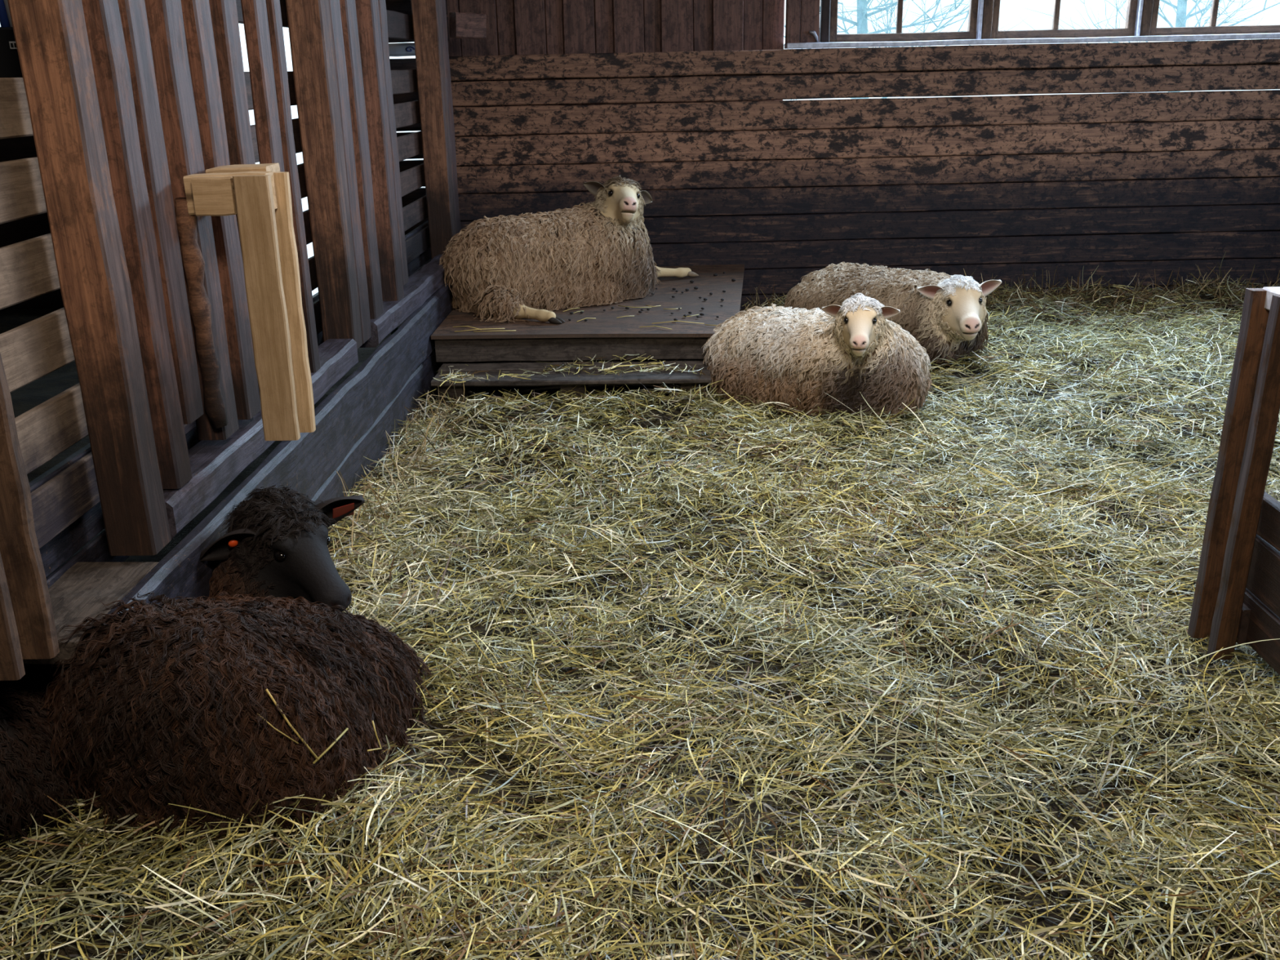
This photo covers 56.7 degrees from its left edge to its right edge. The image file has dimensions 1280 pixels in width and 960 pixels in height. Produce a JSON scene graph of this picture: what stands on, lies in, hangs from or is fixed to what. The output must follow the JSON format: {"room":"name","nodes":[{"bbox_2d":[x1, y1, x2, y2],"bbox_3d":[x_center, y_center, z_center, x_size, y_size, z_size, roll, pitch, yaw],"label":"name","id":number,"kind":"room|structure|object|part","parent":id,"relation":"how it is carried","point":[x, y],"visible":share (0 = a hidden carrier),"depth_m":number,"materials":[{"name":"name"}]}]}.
{"room":"farm building","nodes":[
{"label":"farm building","id":0,"kind":"room"},
{"bbox_2d":[0,0,457,311],"bbox_3d":[-2.715,-2.580,7.371,3.080,3.304,0.144,-1,19,0],"label":"wall","id":1,"kind":"structure","parent":0,"point":[17,148],"depth_m":7.53,"materials":[{"name":"brown wood"}]},
{"bbox_2d":[446,0,784,106],"bbox_3d":[-0.241,-3.256,7.191,2.254,2.000,0.082,-1,19,0],"label":"wall","id":2,"kind":"structure","parent":0,"point":[513,27],"depth_m":7.32,"materials":[{"name":"brown wood"}]},
{"bbox_2d":[448,12,486,39],"bbox_3d":[-0.995,-2.622,6.851,0.189,0.148,0.125,-10,21,-24],"label":"beam","id":3,"kind":"structure","parent":2,"relation":"attached to","point":[470,25],"depth_m":6.80,"materials":[{"name":"brown wood"}]},
{"bbox_2d":[0,289,1279,959],"bbox_3d":[0.507,0.355,3.518,9.400,0.168,9.400,-1,19,0],"label":"floor","id":4,"kind":"structure","parent":0,"point":[29,396],"depth_m":2.96,"materials":[{"name":"yellow plant"}]},
{"bbox_2d":[0,663,94,852],"bbox_3d":[-1.499,0.495,2.679,0.642,0.354,0.824,-1,19,0],"label":"sheep","id":5,"kind":"object","parent":4,"relation":"on","point":[26,773],"visible":0.27,"depth_m":2.42},
{"bbox_2d":[0,0,461,680],"bbox_3d":[-1.197,-1.446,4.440,0.276,2.959,5.950,-1,19,1],"label":"slatted fence","id":6,"kind":"object","parent":4,"relation":"on","point":[120,101],"depth_m":2.97,"materials":[{"name":"brown wood"}]},
{"bbox_2d":[0,26,22,77],"bbox_3d":[-1.723,-1.060,3.160,0.500,0.263,0.314,-1,19,0],"label":"crate","id":7,"kind":"object","parent":6,"relation":"attached to","point":[10,65],"visible":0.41,"depth_m":3.00,"materials":[{"name":"black"}]},
{"bbox_2d":[0,0,12,27],"bbox_3d":[-1.619,-1.291,2.964,0.127,0.301,0.030,-1,19,0],"label":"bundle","id":8,"kind":"object","parent":7,"relation":"on","point":[5,16],"visible":0.33,"depth_m":2.99,"materials":[{"name":"blue"}]},
{"bbox_3d":[-1.239,-0.075,2.204,0.172,0.889,0.270,-1,19,0],"label":"hurdle bracket","id":9,"kind":"part","parent":6,"relation":"part of","materials":[{"name":"brown wood"}]},
{"bbox_3d":[-1.222,-1.003,2.436,0.116,2.470,0.104,-1,19,1],"label":"post","id":10,"kind":"part","parent":6,"relation":"part of","materials":[{"name":"brown wood"}]},
{"bbox_2d":[182,163,315,440],"bbox_3d":[-1.020,-0.472,3.179,0.237,0.710,0.270,-1,19,0],"label":"bracket","id":11,"kind":"object","parent":6,"relation":"attached to","point":[260,194],"visible":1,"depth_m":3.07,"materials":[{"name":"brown wood"}]},
{"bbox_3d":[-1.190,-1.667,4.270,0.129,2.430,0.127,-1,19,1],"label":"post","id":12,"kind":"part","parent":6,"relation":"part of","materials":[{"name":"brown wood"}]},
{"bbox_2d":[388,42,415,56],"bbox_3d":[-1.475,-2.608,7.191,0.361,0.084,0.060,-1,19,0],"label":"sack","id":13,"kind":"object","parent":6,"relation":"attached to","point":[406,49],"visible":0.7,"depth_m":7.17,"materials":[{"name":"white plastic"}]},
{"bbox_3d":[-1.148,-2.346,6.465,0.139,2.600,0.134,-1,19,1],"label":"post","id":14,"kind":"part","parent":6,"relation":"part of","materials":[{"name":"brown wood"}]},
{"bbox_3d":[-1.127,-2.394,6.601,0.105,2.600,0.160,-1,19,1],"label":"post","id":15,"kind":"part","parent":6,"relation":"part of","materials":[{"name":"brown wood"}]},
{"bbox_2d":[39,484,432,864],"bbox_3d":[-0.889,0.386,2.759,0.615,0.483,0.904,-1,19,0],"label":"sheep","id":16,"kind":"object","parent":4,"relation":"on","point":[159,705],"visible":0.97,"depth_m":2.41},
{"bbox_2d":[257,713,298,743],"bbox_3d":[-0.725,0.498,2.373,0.072,0.082,0.006,-6,20,-12],"label":"stalk","id":17,"kind":"object","parent":16,"relation":"attached to","point":[268,722],"visible":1,"depth_m":2.37,"materials":[{"name":"beige plant"}]},
{"bbox_2d":[265,688,319,760],"bbox_3d":[-0.701,0.496,2.391,0.090,0.167,0.013,-1,19,0],"label":"stalk","id":18,"kind":"object","parent":16,"relation":"in","point":[266,690],"visible":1,"depth_m":2.38,"materials":[{"name":"beige plant"}]},
{"bbox_2d":[312,728,348,764],"bbox_3d":[-0.638,0.551,2.456,0.011,0.024,0.113,8,21,25],"label":"stalk","id":19,"kind":"object","parent":16,"relation":"attached to","point":[346,729],"visible":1,"depth_m":2.45,"materials":[{"name":"beige plant"}]},
{"bbox_2d":[366,720,382,751],"bbox_3d":[-0.582,0.572,2.598,0.020,0.065,0.070,-1,19,0],"label":"stalk","id":20,"kind":"object","parent":16,"relation":"attached to","point":[373,724],"visible":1,"depth_m":2.62,"materials":[{"name":"beige plant"}]},
{"bbox_2d":[431,360,711,404],"bbox_3d":[-0.311,-0.458,5.653,1.316,0.134,0.340,0,19,2],"label":"pallet","id":21,"kind":"object","parent":4,"relation":"on","point":[572,380],"visible":0.77,"depth_m":5.56,"materials":[{"name":"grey wood"}]},
{"bbox_2d":[431,264,744,364],"bbox_3d":[-0.169,-0.893,6.672,1.695,0.284,2.014,-1,19,0],"label":"platform","id":22,"kind":"object","parent":21,"relation":"on","point":[606,335],"visible":0.5,"depth_m":5.82,"materials":[{"name":"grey wood"}]},
{"bbox_2d":[453,325,481,329],"bbox_3d":[-0.848,-0.756,5.880,0.172,0.006,0.039,9,22,26],"label":"stalk","id":23,"kind":"object","parent":22,"relation":"on","point":[461,326],"visible":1,"depth_m":5.90,"materials":[{"name":"yellow plant"}]},
{"bbox_2d":[454,328,505,332],"bbox_3d":[-0.786,-0.738,5.824,0.247,0.006,0.013,-5,20,-11],"label":"stalk","id":24,"kind":"object","parent":22,"relation":"on","point":[488,328],"visible":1,"depth_m":5.83,"materials":[{"name":"yellow plant"}]},
{"bbox_2d":[473,329,515,332],"bbox_3d":[-0.708,-0.727,5.787,0.207,0.006,0.009,-2,19,-2],"label":"stalk","id":25,"kind":"object","parent":22,"relation":"on","point":[512,330],"visible":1,"depth_m":5.79,"materials":[{"name":"yellow plant"}]},
{"bbox_2d":[439,174,698,324],"bbox_3d":[-0.364,-1.351,6.632,0.884,0.618,1.552,11,23,31],"label":"sheep","id":26,"kind":"object","parent":22,"relation":"on","point":[512,268],"visible":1,"depth_m":6.27},
{"bbox_2d":[617,305,651,307],"bbox_3d":[-0.033,-0.918,6.293,0.189,0.006,0.040,6,20,19],"label":"stalk","id":27,"kind":"object","parent":22,"relation":"on","point":[618,305],"visible":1,"depth_m":6.28,"materials":[{"name":"yellow plant"}]},
{"bbox_2d":[639,325,671,329],"bbox_3d":[0.083,-0.747,5.797,0.171,0.006,0.043,6,21,21],"label":"stalk","id":28,"kind":"object","parent":22,"relation":"on","point":[648,326],"visible":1,"depth_m":5.81,"materials":[{"name":"yellow plant"}]},
{"bbox_2d":[652,320,704,324],"bbox_3d":[0.191,-0.784,5.896,0.260,0.006,0.053,1,19,7],"label":"stalk","id":29,"kind":"object","parent":22,"relation":"on","point":[672,321],"visible":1,"depth_m":5.90,"materials":[{"name":"yellow plant"}]},
{"bbox_2d":[0,251,1279,959],"bbox_3d":[1.353,-0.221,4.807,6.696,0.400,6.342,-1,19,0],"label":"bedding","id":30,"kind":"object","parent":4,"relation":"on","point":[1126,485],"visible":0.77,"depth_m":2.97,"materials":[{"name":"yellow plant"}]},
{"bbox_2d":[702,293,933,420],"bbox_3d":[0.816,-0.647,5.547,0.696,0.522,1.034,-19,26,-40],"label":"sheep","id":31,"kind":"object","parent":30,"relation":"on","point":[846,350],"visible":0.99,"depth_m":5.28},
{"bbox_2d":[783,262,1001,363],"bbox_3d":[1.420,-0.940,6.483,1.288,0.432,0.717,16,26,41],"label":"sheep","id":32,"kind":"object","parent":30,"relation":"on","point":[947,314],"visible":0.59,"depth_m":6.17},
{"bbox_2d":[1187,286,1279,675],"bbox_3d":[1.561,0.229,2.374,0.117,0.976,1.511,-2,19,-1],"label":"fence","id":33,"kind":"object","parent":4,"relation":"on","point":[1237,593],"visible":0.98,"depth_m":2.98,"materials":[{"name":"brown wood"}]},
{"bbox_2d":[448,39,1279,311],"bbox_3d":[2.001,-1.866,7.566,6.400,1.702,0.103,-1,19,0],"label":"wall","id":34,"kind":"structure","parent":0,"point":[1118,182],"depth_m":7.45,"materials":[{"name":"brown wood"}]},
{"bbox_2d":[829,0,978,42],"bbox_3d":[1.609,-3.144,7.175,0.901,0.925,0.052,-1,19,0],"label":"window","id":35,"kind":"structure","parent":34,"relation":"in","point":[971,33],"depth_m":7.29,"materials":[{"name":"brown wood"}]},
{"bbox_3d":[1.618,-2.732,7.319,0.900,0.052,0.051,-1,19,0],"label":"rail","id":36,"kind":"part","parent":35,"relation":"part of","materials":[{"name":"brown wood"}]},
{"bbox_2d":[784,32,1279,48],"bbox_3d":[3.021,-2.721,7.318,4.245,0.035,0.166,-1,19,0],"label":"sill","id":37,"kind":"structure","parent":34,"relation":"on","point":[1273,35],"depth_m":7.24,"materials":[{"name":"silver metal"}]},
{"bbox_2d":[785,0,800,44],"bbox_3d":[0.930,-3.134,7.152,0.084,0.950,0.074,-1,19,0],"label":"window post","id":38,"kind":"object","parent":37,"relation":"on","point":[793,14],"visible":0.92,"depth_m":7.24,"materials":[{"name":"brown wood"}]},
{"bbox_2d":[800,0,820,43],"bbox_3d":[1.032,-3.136,7.153,0.118,0.950,0.074,-1,19,0],"label":"window post","id":39,"kind":"object","parent":37,"relation":"on","point":[810,9],"visible":0.84,"depth_m":7.23,"materials":[{"name":"brown wood"}]},
{"bbox_2d":[808,30,818,42],"bbox_3d":[1.061,-2.709,7.255,0.085,0.077,0.040,-1,19,0],"label":"metal bracket","id":40,"kind":"object","parent":37,"relation":"on","point":[811,32],"visible":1,"depth_m":7.24,"materials":[{"name":"silver metal"}]},
{"bbox_2d":[819,0,830,42],"bbox_3d":[1.127,-3.138,7.153,0.055,0.950,0.074,-1,19,0],"label":"window post","id":41,"kind":"object","parent":37,"relation":"on","point":[824,19],"visible":0.84,"depth_m":7.24,"materials":[{"name":"brown wood"}]},
{"bbox_2d":[976,0,983,39],"bbox_3d":[2.074,-3.158,7.153,0.024,0.950,0.074,-1,19,0],"label":"window post","id":42,"kind":"object","parent":37,"relation":"on","point":[980,5],"visible":0.84,"depth_m":7.25,"materials":[{"name":"silver metal"}]},
{"bbox_2d":[981,0,994,39],"bbox_3d":[2.115,-3.159,7.153,0.060,0.950,0.074,-1,19,0],"label":"window post","id":43,"kind":"object","parent":37,"relation":"on","point":[988,10],"visible":0.84,"depth_m":7.24,"materials":[{"name":"brown wood"}]},
{"bbox_2d":[1133,0,1143,35],"bbox_3d":[3.046,-3.179,7.153,0.023,0.950,0.074,-1,19,0],"label":"window post","id":44,"kind":"object","parent":37,"relation":"on","point":[1140,2],"visible":0.84,"depth_m":7.25,"materials":[{"name":"silver metal"}]},
{"bbox_2d":[1139,0,1153,35],"bbox_3d":[3.088,-3.180,7.153,0.064,0.950,0.073,-1,19,0],"label":"window post","id":45,"kind":"object","parent":37,"relation":"on","point":[1148,5],"visible":0.84,"depth_m":7.24,"materials":[{"name":"brown wood"}]},
{"bbox_2d":[991,0,1137,39],"bbox_3d":[2.591,-3.165,7.175,0.884,0.925,0.052,-1,19,0],"label":"window","id":46,"kind":"structure","parent":34,"relation":"in","point":[1129,30],"depth_m":7.29,"materials":[{"name":"brown wood"}]},
{"bbox_3d":[2.599,-2.753,7.320,0.883,0.052,0.052,-1,19,0],"label":"rail","id":47,"kind":"part","parent":46,"relation":"part of","materials":[{"name":"brown wood"}]},
{"bbox_2d":[1149,0,1279,35],"bbox_3d":[3.578,-3.185,7.175,0.914,0.924,0.052,-1,19,0],"label":"window","id":48,"kind":"structure","parent":34,"relation":"in","point":[1212,28],"depth_m":7.29,"materials":[{"name":"brown wood"}]},
{"bbox_3d":[3.587,-2.773,7.319,0.912,0.051,0.052,-1,19,0],"label":"rail","id":49,"kind":"part","parent":48,"relation":"part of","materials":[{"name":"brown wood"}]},
{"label":"outside","id":50,"kind":"structure","parent":0,"visible":0},
{"bbox_2d":[248,88,1279,295],"bbox_3d":[-0.166,-7.934,26.835,60.000,0.580,40.000,-1,19,0],"label":"snow ground","id":51,"kind":"structure","parent":50,"point":[293,108],"depth_m":37.54,"materials":[{"name":"white snow"}]},
{"bbox_2d":[783,0,1025,100],"bbox_3d":[2.512,-6.217,13.924,4.274,5.632,4.338,5,20,18],"label":"bare tree","id":52,"kind":"object","parent":51,"relation":"on","point":[861,24],"visible":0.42,"depth_m":13.92,"materials":[{"name":"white plant"}]},
{"bbox_2d":[1018,0,1279,92],"bbox_3d":[7.522,-7.239,16.104,5.041,5.922,4.680,14,24,36],"label":"bare tree","id":53,"kind":"object","parent":51,"relation":"on","point":[1181,8],"visible":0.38,"depth_m":16.27,"materials":[{"name":"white plant"}]}
]}

